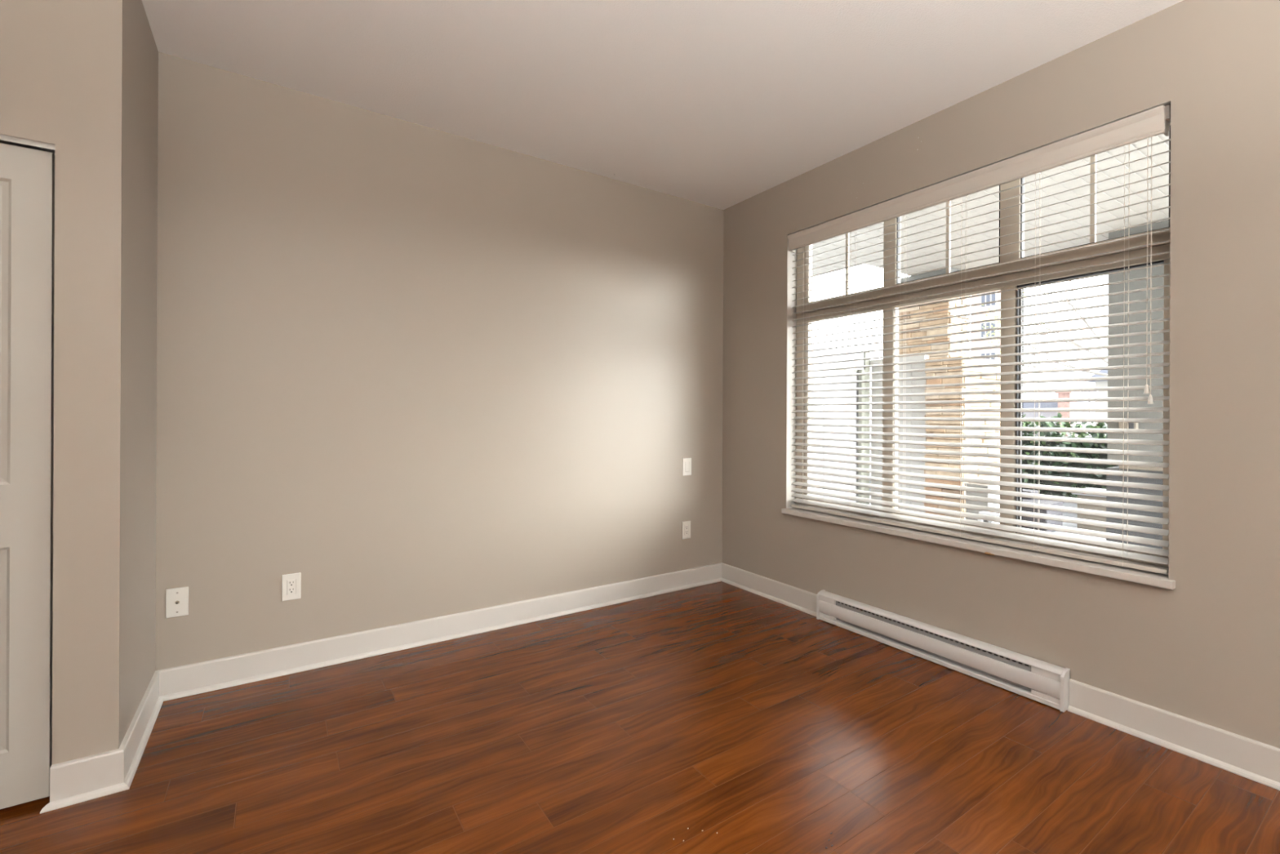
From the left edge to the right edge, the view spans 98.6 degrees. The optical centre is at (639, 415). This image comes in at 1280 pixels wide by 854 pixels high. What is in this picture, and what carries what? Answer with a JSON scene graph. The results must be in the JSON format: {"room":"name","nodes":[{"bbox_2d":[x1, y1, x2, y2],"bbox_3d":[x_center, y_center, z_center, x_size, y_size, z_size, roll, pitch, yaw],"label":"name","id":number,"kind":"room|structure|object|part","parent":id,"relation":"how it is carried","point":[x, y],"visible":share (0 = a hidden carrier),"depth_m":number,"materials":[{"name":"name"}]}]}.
{"room":"empty bedroom","nodes":[
{"label":"empty bedroom","id":0,"kind":"room"},
{"bbox_2d":[0,0,79,764],"bbox_3d":[-2.387,-0.169,1.384,1.416,2.740,0.110,0,0,-34],"label":"wall","id":1,"kind":"structure","parent":0,"point":[39,39],"depth_m":1.71,"materials":[{"name":"beige paint"}]},
{"bbox_2d":[0,134,54,808],"bbox_3d":[-2.235,0.171,1.467,0.963,2.020,0.071,0,0,-34],"label":"door","id":2,"kind":"structure","parent":1,"relation":"in","point":[27,166],"depth_m":1.68,"materials":[{"name":"grey paint"}]},
{"bbox_3d":[-2.214,0.706,1.480,0.717,0.619,0.030,0,0,-34],"label":"panel","id":3,"kind":"part","parent":2,"relation":"part of","materials":[{"name":"grey paint"}]},
{"bbox_3d":[-2.209,-0.255,1.480,0.717,0.922,0.030,0,0,-34],"label":"panel","id":4,"kind":"part","parent":2,"relation":"part of","materials":[{"name":"grey paint"}]},
{"bbox_2d":[40,748,128,813],"bbox_3d":[-1.739,1.141,1.733,0.200,0.125,0.030,0,0,-34],"label":"baseboard","id":5,"kind":"structure","parent":1,"relation":"attached to","point":[74,781],"depth_m":1.73,"materials":[{"name":"grey paint"}]},
{"bbox_2d":[75,0,158,759],"bbox_3d":[-1.904,-0.167,2.028,0.100,2.740,0.651,0,0,-34],"label":"wall","id":6,"kind":"structure","parent":0,"point":[118,73],"depth_m":1.78,"materials":[{"name":"beige paint"}]},
{"bbox_2d":[119,670,163,787],"bbox_3d":[-1.847,1.141,2.051,0.030,0.125,0.681,0,0,-34],"label":"baseboard","id":7,"kind":"structure","parent":6,"relation":"attached to","point":[134,743],"depth_m":2.00,"materials":[{"name":"grey paint"}]},
{"bbox_2d":[155,51,723,670],"bbox_3d":[-1.393,-0.165,2.858,5.040,2.740,0.170,0,0,-34],"label":"wall","id":8,"kind":"structure","parent":0,"point":[412,371],"depth_m":2.87,"materials":[{"name":"beige paint"}]},
{"bbox_2d":[165,586,188,617],"bbox_3d":[-1.983,0.800,2.359,0.075,0.123,0.016,0,0,-34],"label":"plate","id":9,"kind":"object","parent":8,"relation":"attached to","point":[176,598],"visible":1,"depth_m":2.36,"materials":[{"name":"white plastic"}]},
{"bbox_2d":[281,572,301,600],"bbox_3d":[-1.640,0.805,2.591,0.075,0.123,0.008,0,0,-34],"label":"wall outlet","id":10,"kind":"object","parent":8,"relation":"attached to","point":[291,583],"visible":1,"depth_m":2.59,"materials":[{"name":"white plastic"}]},
{"bbox_2d":[287,579,295,594],"bbox_3d":[-1.639,0.805,2.590,0.034,0.067,0.004,0,0,-34],"label":"receptacle","id":11,"kind":"object","parent":10,"relation":"attached to","point":[291,583],"depth_m":2.59,"materials":[{"name":"white plastic"}]},
{"bbox_2d":[155,562,721,701],"bbox_3d":[-0.712,1.146,3.193,3.184,0.125,0.030,0,0,-34],"label":"baseboard","id":12,"kind":"structure","parent":8,"relation":"attached to","point":[182,681],"depth_m":2.85,"materials":[{"name":"grey paint"}]},
{"bbox_2d":[681,520,690,538],"bbox_3d":[0.328,0.808,3.894,0.075,0.123,0.008,0,0,-34],"label":"wall outlet","id":13,"kind":"object","parent":8,"relation":"attached to","point":[686,526],"visible":1,"depth_m":3.89,"materials":[{"name":"white plastic"}]},
{"bbox_2d":[684,524,688,534],"bbox_3d":[0.329,0.808,3.893,0.034,0.067,0.004,0,0,-34],"label":"receptacle","id":14,"kind":"object","parent":13,"relation":"attached to","point":[686,526],"depth_m":3.89,"materials":[{"name":"white plastic"}]},
{"bbox_2d":[682,457,691,475],"bbox_3d":[0.334,0.361,3.896,0.075,0.123,0.008,0,0,-34],"label":"light switch","id":15,"kind":"object","parent":8,"relation":"attached to","point":[686,462],"visible":1,"depth_m":3.89,"materials":[{"name":"white plastic"}]},
{"bbox_2d":[0,581,1279,853],"bbox_3d":[0.137,1.272,0.536,5.040,0.120,5.740,0,0,-34],"label":"floor","id":16,"kind":"structure","parent":0,"point":[767,726],"depth_m":1.93,"materials":[{"name":"laminate"}]},
{"bbox_2d":[142,0,1183,209],"bbox_3d":[0.151,-1.602,0.536,5.040,0.150,5.740,0,0,-34],"label":"ceiling","id":17,"kind":"structure","parent":0,"point":[717,104],"depth_m":2.39,"materials":[{"name":"white paint"}]},
{"bbox_2d":[721,0,1279,748],"bbox_3d":[2.221,-0.148,1.809,0.171,2.740,5.570,0,0,-34],"label":"wall","id":18,"kind":"structure","parent":0,"point":[1206,649],"depth_m":2.11,"materials":[{"name":"beige paint"}]},
{"bbox_2d":[721,562,817,616],"bbox_3d":[0.844,1.153,3.699,0.030,0.125,0.905,0,0,-34],"label":"baseboard","id":19,"kind":"structure","parent":18,"relation":"attached to","point":[802,600],"depth_m":3.65,"materials":[{"name":"grey paint"}]},
{"bbox_2d":[816,589,1070,711],"bbox_3d":[1.423,1.134,2.793,0.062,0.163,1.238,0,0,-34],"label":"baseboard heater","id":20,"kind":"object","parent":18,"relation":"attached to","point":[1047,683],"visible":1,"depth_m":2.63,"materials":[{"name":"white metal"}]},
{"bbox_2d":[835,600,1031,671],"bbox_3d":[1.416,1.089,2.787,0.012,0.044,0.997,0,0,-34],"label":"grille","id":21,"kind":"object","parent":20,"relation":"attached to","point":[1010,661],"depth_m":2.70,"materials":[{"name":"grey metal"}]},
{"bbox_2d":[781,506,1175,589],"bbox_3d":[1.479,0.623,2.820,0.122,0.038,1.865,0,0,-34],"label":"sill","id":22,"kind":"structure","parent":18,"relation":"attached to","point":[1154,579],"depth_m":2.49,"materials":[{"name":"grey paint"}]},
{"bbox_2d":[795,123,1170,567],"bbox_3d":[1.553,-0.283,2.870,0.058,1.773,1.832,0,0,-34],"label":"window","id":23,"kind":"structure","parent":18,"relation":"in","point":[1162,236],"depth_m":2.59,"materials":[{"name":"beige plastic"}]},
{"bbox_2d":[787,104,1170,574],"bbox_3d":[1.486,-0.287,2.827,0.083,1.762,1.818,0,0,-34],"label":"window blind","id":24,"kind":"object","parent":23,"relation":"attached to","point":[1154,122],"visible":0.94,"depth_m":2.52,"materials":[{"name":"white plastic"}]},
{"bbox_3d":[1.057,-0.267,3.500,0.054,1.713,0.008,0,0,-34],"label":"ladder cord","id":25,"kind":"part","parent":24,"relation":"part of","materials":[{"name":"white fabric"}]},
{"bbox_3d":[1.246,-0.266,3.214,0.054,1.713,0.008,0,0,-34],"label":"ladder cord","id":26,"kind":"part","parent":24,"relation":"part of","materials":[{"name":"white fabric"}]},
{"bbox_3d":[1.415,-0.265,2.959,0.054,1.713,0.008,0,0,-34],"label":"ladder cord","id":27,"kind":"part","parent":24,"relation":"part of","materials":[{"name":"white fabric"}]},
{"bbox_3d":[1.589,-0.264,2.697,0.054,1.713,0.008,0,0,-34],"label":"ladder cord","id":28,"kind":"part","parent":24,"relation":"part of","materials":[{"name":"white fabric"}]},
{"bbox_3d":[1.497,0.585,2.829,0.052,0.018,1.804,0,0,-34],"label":"rail","id":29,"kind":"part","parent":24,"relation":"part of","materials":[{"name":"white plastic"}]},
{"bbox_3d":[1.761,-0.263,2.436,0.054,1.713,0.008,0,0,-34],"label":"ladder cord","id":30,"kind":"part","parent":24,"relation":"part of","materials":[{"name":"white fabric"}]},
{"bbox_3d":[1.930,-0.263,2.181,0.054,1.713,0.008,0,0,-34],"label":"ladder cord","id":31,"kind":"part","parent":24,"relation":"part of","materials":[{"name":"white fabric"}]},
{"bbox_3d":[1.940,-0.597,2.105,0.002,0.965,0.002,0,0,-34],"label":"pull cord","id":32,"kind":"part","parent":24,"relation":"part of","materials":[{"name":"white fabric"}]},
{"bbox_3d":[1.946,-0.577,2.096,0.002,1.005,0.002,0,0,-34],"label":"pull cord","id":33,"kind":"part","parent":24,"relation":"part of","materials":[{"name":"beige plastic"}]},
{"bbox_3d":[1.900,-0.029,2.342,0.024,1.148,0.528,0,0,-34],"label":"sash","id":34,"kind":"part","parent":23,"relation":"part of","materials":[{"name":"beige plastic"}]},
{"bbox_2d":[812,133,1168,277],"bbox_3d":[1.994,-1.579,5.288,3.280,0.120,6.490,0,0,-34],"label":"transom window","id":35,"kind":"structure","parent":18,"relation":"attached to","point":[1157,148],"depth_m":4.21,"materials":[{"name":"grey"}]},
{"bbox_2d":[1067,678,1279,790],"bbox_3d":[2.678,1.162,0.929,0.030,0.125,3.252,0,0,-34],"label":"baseboard","id":36,"kind":"structure","parent":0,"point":[1259,762],"depth_m":2.00,"materials":[{"name":"grey paint"}]},
{"label":"outside","id":37,"kind":"structure","parent":0,"visible":0},
{"bbox_2d":[869,423,871,467],"bbox_3d":[41.881,1.683,31.407,81.000,0.250,120.000,0,0,-34],"label":"ground","id":38,"kind":"structure","parent":37,"point":[870,424],"depth_m":21.82,"materials":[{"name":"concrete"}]},
{"bbox_2d":[970,290,1000,360],"bbox_3d":[26.246,-5.315,40.583,3.800,13.900,2.600,0,0,-34],"label":"townhouse","id":39,"kind":"structure","parent":38,"relation":"on","point":[993,297],"depth_m":39.79,"materials":[{"name":"brick"}]},
{"bbox_3d":[25.018,-3.981,39.594,0.030,1.020,0.940,0,0,-34],"label":"pane","id":40,"kind":"part","parent":39,"relation":"part of","materials":[{"name":"grey glass"}]},
{"bbox_3d":[25.028,-6.181,39.594,0.030,1.020,0.940,0,0,-34],"label":"pane","id":41,"kind":"part","parent":39,"relation":"part of","materials":[{"name":"grey glass"}]},
{"bbox_3d":[25.038,-8.381,39.594,0.030,1.020,0.940,0,0,-34],"label":"pane","id":42,"kind":"part","parent":39,"relation":"part of","materials":[{"name":"grey glass"}]},
{"bbox_2d":[982,280,1107,376],"bbox_3d":[9.836,-1.226,11.594,2.530,5.378,5.291,0,0,-34],"label":"tree","id":43,"kind":"object","parent":38,"relation":"on","point":[1072,343],"visible":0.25,"depth_m":12.44,"materials":[{"name":"grey plant"}]},
{"bbox_2d":[1022,401,1096,436],"bbox_3d":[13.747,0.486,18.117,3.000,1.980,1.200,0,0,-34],"label":"house","id":44,"kind":"structure","parent":38,"relation":"on","point":[1079,404],"depth_m":17.49,"materials":[{"name":"grey"}]},
{"bbox_2d":[1055,391,1079,436],"bbox_3d":[12.691,0.356,16.362,0.600,2.230,0.400,0,0,-34],"label":"brick chimney","id":45,"kind":"object","parent":38,"relation":"on","point":[1060,394],"visible":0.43,"depth_m":16.22,"materials":[{"name":"pink brick"}]},
{"bbox_2d":[1081,391,1098,436],"bbox_3d":[12.424,0.390,15.226,0.060,2.160,0.380,0,0,-34],"label":"lamp post","id":46,"kind":"object","parent":38,"relation":"on","point":[1082,392],"visible":0.52,"depth_m":15.21,"materials":[{"name":"grey metal"}]},
{"bbox_3d":[12.428,-0.600,15.226,0.060,0.180,0.380,0,0,-34],"label":"cross arm","id":47,"kind":"part","parent":46,"relation":"part of","materials":[{"name":"grey"}]},
{"bbox_2d":[1086,364,1107,434],"bbox_3d":[23.791,-0.627,26.141,5.800,4.300,2.600,0,0,-34],"label":"gabled house","id":48,"kind":"structure","parent":38,"relation":"on","point":[1098,383],"depth_m":25.35,"materials":[{"name":"grey"}]},
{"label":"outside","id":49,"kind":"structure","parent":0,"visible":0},
{"bbox_2d":[869,467,1106,540],"bbox_3d":[4.430,1.293,6.615,8.830,0.120,18.000,0,0,-34],"label":"patio","id":50,"kind":"structure","parent":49,"point":[1065,524],"depth_m":5.80,"materials":[{"name":"concrete"}]},
{"bbox_2d":[811,346,863,502],"bbox_3d":[1.412,0.288,4.845,1.735,1.800,0.055,0,0,-34],"label":"privacy screen","id":51,"kind":"object","parent":50,"relation":"on","point":[846,357],"visible":0.06,"depth_m":5.08,"materials":[{"name":"grey paint"}]},
{"bbox_2d":[857,368,865,503],"bbox_3d":[2.106,0.392,5.241,0.050,1.660,0.042,0,0,-34],"label":"fence post","id":52,"kind":"object","parent":50,"relation":"on","point":[861,371],"visible":0.46,"depth_m":5.22,"materials":[{"name":"grey"}]},
{"bbox_2d":[863,351,870,504],"bbox_3d":[2.175,0.302,5.354,0.080,1.840,0.080,0,0,-34],"label":"fence post","id":53,"kind":"object","parent":50,"relation":"on","point":[865,354],"visible":0.1,"depth_m":5.32,"materials":[{"name":"grey"}]},
{"bbox_2d":[870,355,928,512],"bbox_3d":[2.397,0.328,5.123,0.065,1.730,0.540,0,0,-34],"label":"fence","id":54,"kind":"object","parent":50,"relation":"on","point":[921,357],"visible":0.23,"depth_m":5.03,"materials":[{"name":"grey paint"}]},
{"bbox_3d":[2.401,-0.507,5.123,0.065,0.060,0.540,0,0,-34],"label":"rail","id":55,"kind":"part","parent":54,"relation":"part of","materials":[{"name":"grey paint"}]},
{"bbox_2d":[898,267,971,439],"bbox_3d":[3.188,-0.143,6.010,0.480,2.740,0.630,0,0,-34],"label":"building","id":56,"kind":"structure","parent":50,"relation":"on","point":[957,303],"depth_m":5.81,"materials":[{"name":"brown"}]},
{"bbox_2d":[924,355,1000,519],"bbox_3d":[2.922,0.365,4.922,0.819,1.720,0.355,0,0,-34],"label":"stone pier","id":57,"kind":"structure","parent":50,"relation":"on","point":[979,361],"depth_m":4.71,"materials":[{"name":"brown stone"}]},
{"bbox_2d":[869,480,1077,517],"bbox_3d":[5.068,1.126,7.037,0.300,0.220,8.000,0,0,-34],"label":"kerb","id":58,"kind":"object","parent":50,"relation":"on","point":[1065,504],"depth_m":6.62,"materials":[{"name":"white concrete"}]},
{"bbox_2d":[964,482,999,524],"bbox_3d":[2.686,0.874,4.282,0.318,0.700,0.176,0,0,-34],"label":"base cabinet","id":59,"kind":"object","parent":50,"relation":"on","point":[967,484],"visible":0.16,"depth_m":4.20,"materials":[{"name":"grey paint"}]},
{"bbox_3d":[2.568,0.934,4.200,0.008,0.420,0.146,0,0,-34],"label":"door","id":60,"kind":"part","parent":59,"relation":"part of","materials":[{"name":"grey paint"}]},
{"bbox_2d":[977,511,999,523],"bbox_3d":[2.607,0.964,4.001,0.188,0.520,0.201,0,0,-34],"label":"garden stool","id":61,"kind":"object","parent":50,"relation":"on","point":[985,513],"visible":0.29,"depth_m":4.00,"materials":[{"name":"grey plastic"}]},
{"bbox_3d":[2.609,0.714,4.002,0.185,0.020,0.195,0,0,-34],"label":"seat","id":62,"kind":"part","parent":61,"relation":"part of","materials":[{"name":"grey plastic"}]},
{"bbox_2d":[1022,488,1064,532],"bbox_3d":[4.115,1.016,6.124,0.420,0.390,0.870,0,0,-34],"label":"storage bench","id":63,"kind":"object","parent":50,"relation":"on","point":[1028,491],"visible":0.21,"depth_m":5.79,"materials":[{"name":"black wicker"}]},
{"bbox_3d":[4.141,0.864,6.266,0.200,0.085,0.620,0,0,-34],"label":"backrest","id":64,"kind":"part","parent":63,"relation":"part of","materials":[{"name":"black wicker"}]},
{"bbox_3d":[4.115,0.919,6.124,0.420,0.025,0.870,0,0,-34],"label":"lid","id":65,"kind":"part","parent":63,"relation":"part of","materials":[{"name":"white wicker"}]},
{"bbox_2d":[1022,412,1119,497],"bbox_3d":[6.103,0.594,7.129,1.432,1.325,5.588,0,0,-34],"label":"hedge","id":66,"kind":"object","parent":50,"relation":"on","point":[1048,424],"visible":0.13,"depth_m":7.23,"materials":[{"name":"green plant"}]},
{"bbox_2d":[1071,487,1106,532],"bbox_3d":[5.247,1.026,5.590,0.480,0.420,1.290,0,0,-34],"label":"wall","id":67,"kind":"structure","parent":50,"relation":"on","point":[1079,495],"depth_m":5.88,"materials":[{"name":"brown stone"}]},
{"bbox_2d":[1106,219,1168,548],"bbox_3d":[4.315,-0.138,4.253,0.520,2.739,0.995,0,0,-34],"label":"porch column","id":68,"kind":"structure","parent":50,"relation":"on","point":[1158,270],"depth_m":4.40,"materials":[{"name":"grey paint"}]}
]}

